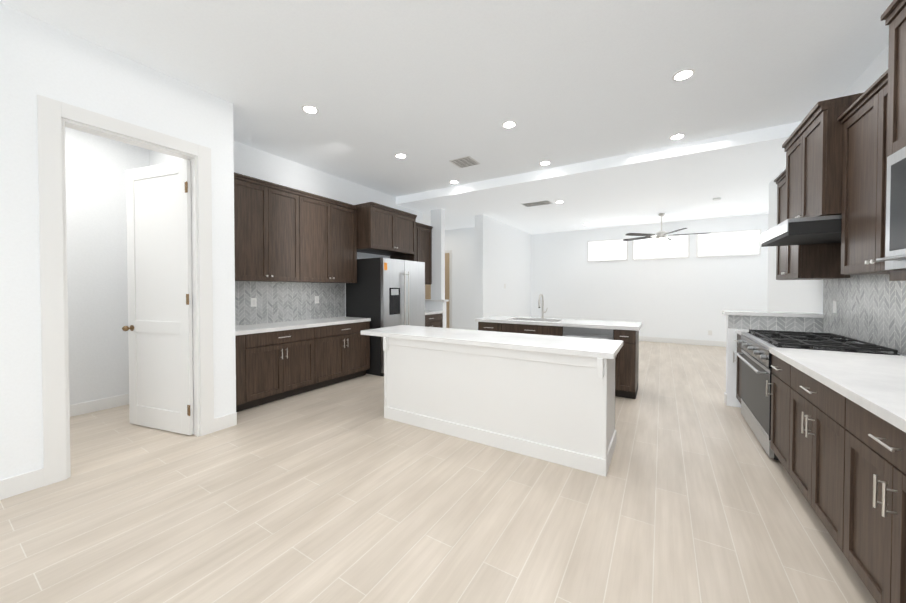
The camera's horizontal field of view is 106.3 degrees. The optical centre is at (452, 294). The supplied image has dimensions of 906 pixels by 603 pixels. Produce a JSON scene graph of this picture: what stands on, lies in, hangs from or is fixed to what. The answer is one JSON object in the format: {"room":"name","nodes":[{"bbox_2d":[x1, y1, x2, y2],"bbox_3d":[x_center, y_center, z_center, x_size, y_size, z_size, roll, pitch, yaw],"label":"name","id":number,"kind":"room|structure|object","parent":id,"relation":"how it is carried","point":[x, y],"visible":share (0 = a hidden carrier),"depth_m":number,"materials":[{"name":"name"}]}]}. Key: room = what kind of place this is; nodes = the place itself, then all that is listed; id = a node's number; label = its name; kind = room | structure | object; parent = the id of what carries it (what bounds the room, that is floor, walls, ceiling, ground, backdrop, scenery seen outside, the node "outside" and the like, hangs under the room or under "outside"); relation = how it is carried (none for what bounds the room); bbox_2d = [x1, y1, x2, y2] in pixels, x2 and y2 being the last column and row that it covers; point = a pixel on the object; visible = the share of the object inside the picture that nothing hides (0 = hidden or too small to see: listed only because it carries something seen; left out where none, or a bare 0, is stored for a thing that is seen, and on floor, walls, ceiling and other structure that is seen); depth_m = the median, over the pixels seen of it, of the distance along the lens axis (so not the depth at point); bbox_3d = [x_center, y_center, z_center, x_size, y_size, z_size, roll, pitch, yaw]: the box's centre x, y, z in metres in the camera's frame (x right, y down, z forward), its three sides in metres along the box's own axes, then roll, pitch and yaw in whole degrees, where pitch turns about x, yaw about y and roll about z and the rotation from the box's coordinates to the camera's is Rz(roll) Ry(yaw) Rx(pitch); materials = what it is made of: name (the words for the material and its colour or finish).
{"room":"kitchen","nodes":[
{"label":"kitchen","id":0,"kind":"room"},
{"bbox_2d":[65,127,149,404],"bbox_3d":[-4.440,-0.297,3.403,0.120,3.280,2.200,1,1,32],"label":"wall","id":1,"kind":"structure","parent":0,"point":[97,167],"depth_m":3.89,"materials":[{"name":"paint"}]},
{"bbox_2d":[70,394,128,416],"bbox_3d":[-4.351,1.278,3.442,0.015,0.130,2.080,1,1,32],"label":"baseboard","id":2,"kind":"structure","parent":1,"relation":"attached to","point":[120,400],"depth_m":3.89,"materials":[{"name":"white"}]},
{"bbox_2d":[0,3,235,479],"bbox_3d":[-3.575,-0.268,1.414,0.120,3.280,4.920,1,1,32],"label":"wall","id":3,"kind":"structure","parent":0,"point":[40,57],"depth_m":2.39,"materials":[{"name":"paint"}]},
{"bbox_2d":[0,468,43,499],"bbox_3d":[-3.851,1.316,0.861,0.015,0.130,3.650,1,1,32],"label":"baseboard","id":4,"kind":"structure","parent":3,"relation":"attached to","point":[20,483],"depth_m":2.32,"materials":[{"name":"white wood"}]},
{"bbox_2d":[37,94,213,485],"bbox_3d":[-2.668,-0.024,2.873,0.138,2.750,1.070,1,1,32],"label":"door frame","id":5,"kind":"structure","parent":3,"relation":"attached to","point":[53,116],"depth_m":2.48,"materials":[{"name":"white wood"}]},
{"bbox_2d":[122,159,193,434],"bbox_3d":[-2.921,0.033,3.327,0.897,2.598,0.295,1,1,32],"label":"pantry door","id":6,"kind":"structure","parent":3,"relation":"in","point":[158,328],"depth_m":3.33,"materials":[{"name":"white wood"}]},
{"bbox_2d":[150,150,184,165],"bbox_3d":[-3.109,-0.294,3.867,1.660,3.260,0.011,1,1,32],"label":"wall","id":7,"kind":"structure","parent":0,"point":[156,158],"depth_m":4.10,"materials":[{"name":"paint"}]},
{"bbox_2d":[234,141,422,316],"bbox_3d":[-1.903,-0.334,5.880,0.120,3.280,4.440,1,1,32],"label":"wall","id":8,"kind":"structure","parent":0,"point":[258,164],"depth_m":5.21,"materials":[{"name":"paint"}]},
{"bbox_2d":[234,172,237,279],"bbox_3d":[-2.782,-0.796,3.993,0.350,1.260,0.287,1,1,32],"label":"upper cabinet","id":9,"kind":"object","parent":8,"relation":"attached to","point":[235,174],"depth_m":4.02,"materials":[{"name":"brown wood"}]},
{"bbox_2d":[251,298,256,306],"bbox_3d":[-2.655,0.106,4.529,0.008,0.116,0.072,1,1,32],"label":"outlet","id":10,"kind":"object","parent":8,"relation":"attached to","point":[253,302],"depth_m":4.53,"materials":[{"name":"white plastic"}]},
{"bbox_2d":[235,176,305,281],"bbox_3d":[-2.492,-0.789,4.464,0.350,1.233,0.942,1,1,32],"label":"upper cabinet","id":11,"kind":"object","parent":8,"relation":"attached to","point":[284,234],"depth_m":4.37,"materials":[{"name":"brown wood"}]},
{"bbox_2d":[235,281,344,325],"bbox_3d":[-1.886,0.088,5.793,0.008,0.580,4.300,1,1,32],"label":"backsplash","id":12,"kind":"structure","parent":8,"relation":"attached to","point":[284,301],"depth_m":4.93,"materials":[{"name":"grey tile"}]},
{"bbox_2d":[306,192,356,282],"bbox_3d":[-2.021,-0.801,5.228,0.350,1.233,1.102,1,1,32],"label":"upper cabinet","id":13,"kind":"object","parent":8,"relation":"attached to","point":[331,226],"depth_m":5.16,"materials":[{"name":"brown wood"}]},
{"bbox_2d":[356,202,416,260],"bbox_3d":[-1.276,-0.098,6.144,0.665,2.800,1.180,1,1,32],"label":"upper cabinet","id":14,"kind":"object","parent":8,"relation":"attached to","point":[386,230],"visible":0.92,"depth_m":5.82,"materials":[{"name":"brown wood"}]},
{"bbox_2d":[415,224,431,283],"bbox_3d":[-0.847,-0.829,7.134,0.350,1.233,0.895,1,1,32],"label":"upper cabinet","id":15,"kind":"object","parent":8,"relation":"attached to","point":[423,234],"depth_m":7.24,"materials":[{"name":"brown wood"}]},
{"bbox_2d":[425,208,448,327],"bbox_3d":[-0.435,-0.283,7.502,0.680,3.130,0.200,1,1,32],"label":"wall","id":16,"kind":"structure","parent":0,"point":[437,301],"depth_m":7.36,"materials":[{"name":"paint"}]},
{"bbox_2d":[0,341,876,602],"bbox_3d":[0.200,1.391,4.210,14.000,0.120,14.000,1,1,32],"label":"floor","id":17,"kind":"structure","parent":0,"point":[346,491],"depth_m":2.09,"materials":[{"name":"beige wood"}]},
{"bbox_2d":[235,334,254,411],"bbox_3d":[-2.659,0.893,3.942,0.635,0.885,0.287,1,1,32],"label":"base cabinet","id":18,"kind":"object","parent":17,"relation":"on","point":[244,343],"depth_m":3.85,"materials":[{"name":"brown wood"}]},
{"bbox_2d":[255,326,318,406],"bbox_3d":[-2.364,0.886,4.421,0.635,0.885,0.962,1,1,32],"label":"base cabinet","id":19,"kind":"object","parent":17,"relation":"on","point":[275,361],"depth_m":4.26,"materials":[{"name":"brown wood"}]},
{"bbox_2d":[235,318,370,333],"bbox_3d":[-2.164,0.416,4.724,0.650,0.045,2.150,1,1,32],"label":"countertop","id":20,"kind":"structure","parent":19,"relation":"on","point":[263,328],"depth_m":4.49,"materials":[{"name":"white stone"}]},
{"bbox_2d":[319,322,369,387],"bbox_3d":[-1.893,0.874,5.186,0.635,0.885,1.082,1,1,32],"label":"base cabinet","id":21,"kind":"object","parent":17,"relation":"on","point":[344,353],"depth_m":5.02,"materials":[{"name":"brown wood"}]},
{"bbox_2d":[346,258,424,375],"bbox_3d":[-1.155,0.354,6.070,0.926,1.900,1.110,1,1,32],"label":"fridge","id":22,"kind":"object","parent":17,"relation":"on","point":[384,292],"visible":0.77,"depth_m":5.61,"materials":[{"name":"silver metal"}]},
{"bbox_2d":[425,314,442,327],"bbox_3d":[-0.729,0.846,7.074,0.635,0.885,0.915,1,1,32],"label":"base cabinet","id":23,"kind":"object","parent":17,"relation":"on","point":[431,320],"depth_m":7.03,"materials":[{"name":"brown wood"}]},
{"bbox_2d":[425,310,442,313],"bbox_3d":[-0.723,0.381,7.063,0.650,0.045,0.915,1,1,32],"label":"countertop","id":24,"kind":"structure","parent":23,"relation":"on","point":[426,311],"depth_m":7.12,"materials":[{"name":"white stone"}]},
{"bbox_2d":[383,337,617,476],"bbox_3d":[0.364,0.901,3.374,2.218,0.885,0.721,1,1,32],"label":"kitchen island","id":25,"kind":"object","parent":17,"relation":"on","point":[549,398],"depth_m":2.94,"materials":[{"name":"white wood"}]},
{"bbox_2d":[361,325,622,360],"bbox_3d":[0.252,0.435,3.451,2.590,0.045,0.725,1,1,32],"label":"island countertop","id":26,"kind":"structure","parent":25,"relation":"on","point":[595,347],"depth_m":3.14,"materials":[{"name":"white stone"}]},
{"bbox_2d":[475,320,638,398],"bbox_3d":[1.493,0.876,5.062,2.200,0.885,0.720,1,1,32],"label":"kitchen island","id":27,"kind":"object","parent":17,"relation":"on","point":[626,366],"depth_m":4.40,"materials":[{"name":"brown wood"}]},
{"bbox_2d":[479,316,641,331],"bbox_3d":[1.509,0.411,5.081,2.280,0.045,0.720,1,1,32],"label":"island countertop","id":28,"kind":"structure","parent":27,"relation":"on","point":[502,319],"depth_m":4.90,"materials":[{"name":"white stone"}]},
{"bbox_2d":[538,294,547,318],"bbox_3d":[1.415,0.186,5.355,0.111,0.397,0.215,1,1,32],"label":"faucet","id":29,"kind":"object","parent":28,"relation":"on","point":[543,312],"visible":1,"depth_m":5.42,"materials":[{"name":"silver metal"}]},
{"bbox_2d":[733,333,793,403],"bbox_3d":[3.564,0.896,3.688,0.708,0.885,0.324,1,1,32],"label":"base cabinet","id":30,"kind":"object","parent":17,"relation":"on","point":[739,362],"depth_m":3.91,"materials":[{"name":"brown wood"}]},
{"bbox_2d":[735,329,774,336],"bbox_3d":[3.558,0.431,3.685,0.723,0.045,0.324,1,1,32],"label":"countertop","id":31,"kind":"structure","parent":30,"relation":"on","point":[738,331],"depth_m":3.85,"materials":[{"name":"white stone"}]},
{"bbox_2d":[769,353,784,461],"bbox_3d":[2.725,0.917,2.327,0.708,0.885,0.538,1,1,32],"label":"base cabinet","id":32,"kind":"object","parent":17,"relation":"on","point":[777,383],"depth_m":2.60,"materials":[{"name":"brown wood"}]},
{"bbox_2d":[781,365,832,537],"bbox_3d":[2.402,0.924,1.802,0.708,0.885,0.944,1,1,32],"label":"base cabinet","id":33,"kind":"object","parent":17,"relation":"on","point":[807,455],"depth_m":2.00,"materials":[{"name":"brown wood"}]},
{"bbox_2d":[734,329,904,460],"bbox_3d":[3.143,0.857,3.071,0.793,0.942,1.160,1,1,32],"label":"range","id":34,"kind":"object","parent":17,"relation":"on","point":[756,357],"visible":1,"depth_m":3.01,"materials":[{"name":"silver metal"}]},
{"bbox_2d":[833,393,905,602],"bbox_3d":[1.977,0.935,1.112,0.708,0.885,0.924,1,1,32],"label":"base cabinet","id":35,"kind":"object","parent":17,"relation":"on","point":[838,434],"depth_m":1.44,"materials":[{"name":"brown wood"}]},
{"bbox_2d":[769,347,905,436],"bbox_3d":[2.101,0.466,1.320,0.723,0.045,2.896,1,1,32],"label":"countertop","id":36,"kind":"structure","parent":35,"relation":"on","point":[874,382],"depth_m":1.83,"materials":[{"name":"white stone"}]},
{"bbox_2d":[0,0,892,196],"bbox_3d":[-1.203,-1.990,1.883,14.000,0.150,8.650,1,1,32],"label":"ceiling","id":37,"kind":"structure","parent":0,"point":[430,89],"depth_m":2.90,"materials":[{"name":"paint"}]},
{"bbox_2d":[301,105,318,113],"bbox_3d":[-1.496,-1.946,3.562,0.169,0.026,0.169,0,1,23],"label":"recessed light","id":38,"kind":"object","parent":37,"relation":"in","point":[309,109],"depth_m":3.55,"materials":[{"name":"white plastic"}]},
{"bbox_2d":[395,153,406,157],"bbox_3d":[-0.736,-1.965,4.796,0.169,0.026,0.169,0,1,26],"label":"recessed light","id":39,"kind":"object","parent":37,"relation":"in","point":[399,155],"depth_m":4.78,"materials":[{"name":"white plastic"}]},
{"bbox_2d":[449,156,479,167],"bbox_3d":[0.175,-1.959,5.034,0.340,0.015,0.340,1,1,32],"label":"ceiling vent","id":40,"kind":"object","parent":37,"relation":"in","point":[467,161],"depth_m":5.03,"materials":[{"name":"white metal"}]},
{"bbox_2d":[502,121,516,127],"bbox_3d":[0.643,-1.951,3.888,0.169,0.026,0.169,0,1,-7],"label":"recessed light","id":41,"kind":"object","parent":37,"relation":"in","point":[508,124],"depth_m":3.88,"materials":[{"name":"white plastic"}]},
{"bbox_2d":[539,161,550,165],"bbox_3d":[1.377,-1.969,5.080,0.169,0.026,0.169,0,1,-7],"label":"recessed light","id":42,"kind":"object","parent":37,"relation":"in","point":[543,163],"depth_m":5.08,"materials":[{"name":"white plastic"}]},
{"bbox_2d":[669,134,685,139],"bbox_3d":[2.771,-1.956,4.198,0.169,0.026,0.169,0,1,26],"label":"recessed light","id":43,"kind":"object","parent":37,"relation":"in","point":[678,136],"depth_m":4.18,"materials":[{"name":"white plastic"}]},
{"bbox_2d":[672,69,694,80],"bbox_3d":[2.027,-1.938,2.989,0.169,0.026,0.169,0,1,26],"label":"recessed light","id":44,"kind":"object","parent":37,"relation":"in","point":[684,74],"depth_m":2.98,"materials":[{"name":"white plastic"}]},
{"bbox_2d":[445,227,474,329],"bbox_3d":[-1.015,-0.327,10.525,5.280,3.130,0.120,1,1,32],"label":"wall","id":45,"kind":"structure","parent":0,"point":[460,243],"depth_m":9.65,"materials":[{"name":"paint"}]},
{"bbox_2d":[425,250,451,327],"bbox_3d":[-0.468,-0.024,10.104,1.020,2.525,0.029,1,1,32],"label":"hall door","id":46,"kind":"structure","parent":45,"relation":"in","point":[448,274],"depth_m":9.88,"materials":[{"name":"beige wood"}]},
{"bbox_2d":[475,214,530,329],"bbox_3d":[1.496,-0.310,9.378,0.200,3.130,3.400,1,1,32],"label":"wall","id":47,"kind":"structure","parent":0,"point":[502,254],"depth_m":8.77,"materials":[{"name":"paint"}]},
{"bbox_2d":[396,121,801,233],"bbox_3d":[2.469,-2.003,7.843,14.000,0.300,5.350,1,1,32],"label":"ceiling","id":48,"kind":"structure","parent":0,"point":[737,173],"depth_m":6.03,"materials":[{"name":"paint"}]},
{"bbox_2d":[522,200,552,206],"bbox_3d":[1.698,-1.836,6.881,0.550,0.015,0.300,1,1,32],"label":"ceiling vent","id":49,"kind":"object","parent":48,"relation":"in","point":[545,202],"depth_m":6.84,"materials":[{"name":"white metal"}]},
{"bbox_2d":[623,213,705,245],"bbox_3d":[4.846,-1.488,7.809,1.754,0.729,1.763,1,1,32],"label":"ceiling fan","id":50,"kind":"object","parent":48,"relation":"hanging from","point":[661,237],"visible":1,"depth_m":7.72,"materials":[{"name":"silver metal"}]},
{"bbox_2d":[531,214,768,340],"bbox_3d":[3.253,-0.325,10.362,12.720,3.130,0.120,1,1,32],"label":"wall","id":51,"kind":"structure","parent":0,"point":[692,297],"depth_m":9.02,"materials":[{"name":"paint"}]},
{"bbox_2d":[587,238,627,261],"bbox_3d":[4.342,-1.238,9.581,1.050,0.610,0.045,1,1,32],"label":"transom window","id":52,"kind":"structure","parent":51,"relation":"in","point":[611,249],"depth_m":9.58,"materials":[{"name":"white glass"}]},
{"bbox_2d":[632,234,689,259],"bbox_3d":[5.428,-1.229,8.912,1.280,0.610,0.045,1,1,32],"label":"transom window","id":53,"kind":"structure","parent":51,"relation":"in","point":[678,247],"depth_m":8.89,"materials":[{"name":"white glass"}]},
{"bbox_2d":[639,336,725,346],"bbox_3d":[5.500,1.197,8.922,7.120,0.130,0.015,1,1,32],"label":"baseboard","id":54,"kind":"structure","parent":51,"relation":"attached to","point":[641,338],"depth_m":8.67,"materials":[{"name":"white"}]},
{"bbox_2d":[696,229,760,257],"bbox_3d":[6.611,-1.218,8.183,1.220,0.610,0.045,1,1,32],"label":"transom window","id":55,"kind":"structure","parent":51,"relation":"in","point":[731,243],"depth_m":8.17,"materials":[{"name":"white glass"}]},
{"bbox_2d":[722,311,823,407],"bbox_3d":[3.643,0.770,3.918,0.840,1.130,0.190,1,1,32],"label":"wall","id":56,"kind":"structure","parent":0,"point":[731,366],"depth_m":4.04,"materials":[{"name":"paint"}]},
{"bbox_2d":[728,315,819,332],"bbox_3d":[3.616,0.121,3.845,0.780,0.570,0.008,1,1,32],"label":"backsplash","id":57,"kind":"structure","parent":56,"relation":"attached to","point":[799,324],"depth_m":3.83,"materials":[{"name":"grey tile"}]},
{"bbox_2d":[767,45,905,355],"bbox_3d":[2.444,-0.262,1.041,0.120,3.280,10.600,1,1,32],"label":"wall","id":58,"kind":"structure","parent":0,"point":[800,296],"depth_m":4.35,"materials":[{"name":"paint"}]},
{"bbox_2d":[776,174,837,279],"bbox_3d":[3.695,-0.726,3.518,0.350,1.134,0.760,1,1,32],"label":"upper cabinet","id":59,"kind":"object","parent":58,"relation":"attached to","point":[811,261],"depth_m":3.29,"materials":[{"name":"brown wood"}]},
{"bbox_2d":[782,92,863,219],"bbox_3d":[3.199,-1.031,2.832,0.480,0.855,0.910,1,1,32],"label":"upper cabinet","id":60,"kind":"object","parent":58,"relation":"attached to","point":[812,145],"visible":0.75,"depth_m":2.66,"materials":[{"name":"brown wood"}]},
{"bbox_2d":[761,214,841,246],"bbox_3d":[3.133,-0.534,2.880,0.631,0.130,0.864,1,1,32],"label":"range hood","id":61,"kind":"object","parent":60,"relation":"attached to","point":[811,230],"visible":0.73,"depth_m":2.69,"materials":[{"name":"silver metal"}]},
{"bbox_2d":[833,301,836,312],"bbox_3d":[3.795,0.123,3.375,0.006,0.120,0.080,1,1,32],"label":"outlet","id":62,"kind":"object","parent":58,"relation":"attached to","point":[834,302],"depth_m":3.37,"materials":[{"name":"white plastic"}]},
{"bbox_2d":[838,94,870,277],"bbox_3d":[2.871,-0.706,2.181,0.350,1.134,0.540,1,1,32],"label":"upper cabinet","id":63,"kind":"object","parent":58,"relation":"attached to","point":[859,249],"depth_m":2.36,"materials":[{"name":"brown wood"}]},
{"bbox_2d":[820,274,905,354],"bbox_3d":[2.809,-0.075,1.759,0.008,1.025,4.400,1,1,32],"label":"backsplash","id":64,"kind":"structure","parent":58,"relation":"attached to","point":[871,308],"depth_m":2.84,"materials":[{"name":"grey tile"}]},
{"bbox_2d":[866,74,888,273],"bbox_3d":[2.702,-0.702,1.906,0.350,1.134,0.345,1,1,32],"label":"upper cabinet","id":65,"kind":"object","parent":58,"relation":"attached to","point":[876,129],"depth_m":2.09,"materials":[{"name":"brown wood"}]},
{"bbox_2d":[876,0,905,280],"bbox_3d":[2.348,-0.803,1.445,0.470,1.470,0.800,1,1,32],"label":"upper cabinet","id":66,"kind":"object","parent":58,"relation":"attached to","point":[893,15],"visible":1,"depth_m":1.80,"materials":[{"name":"brown wood"}]}
]}

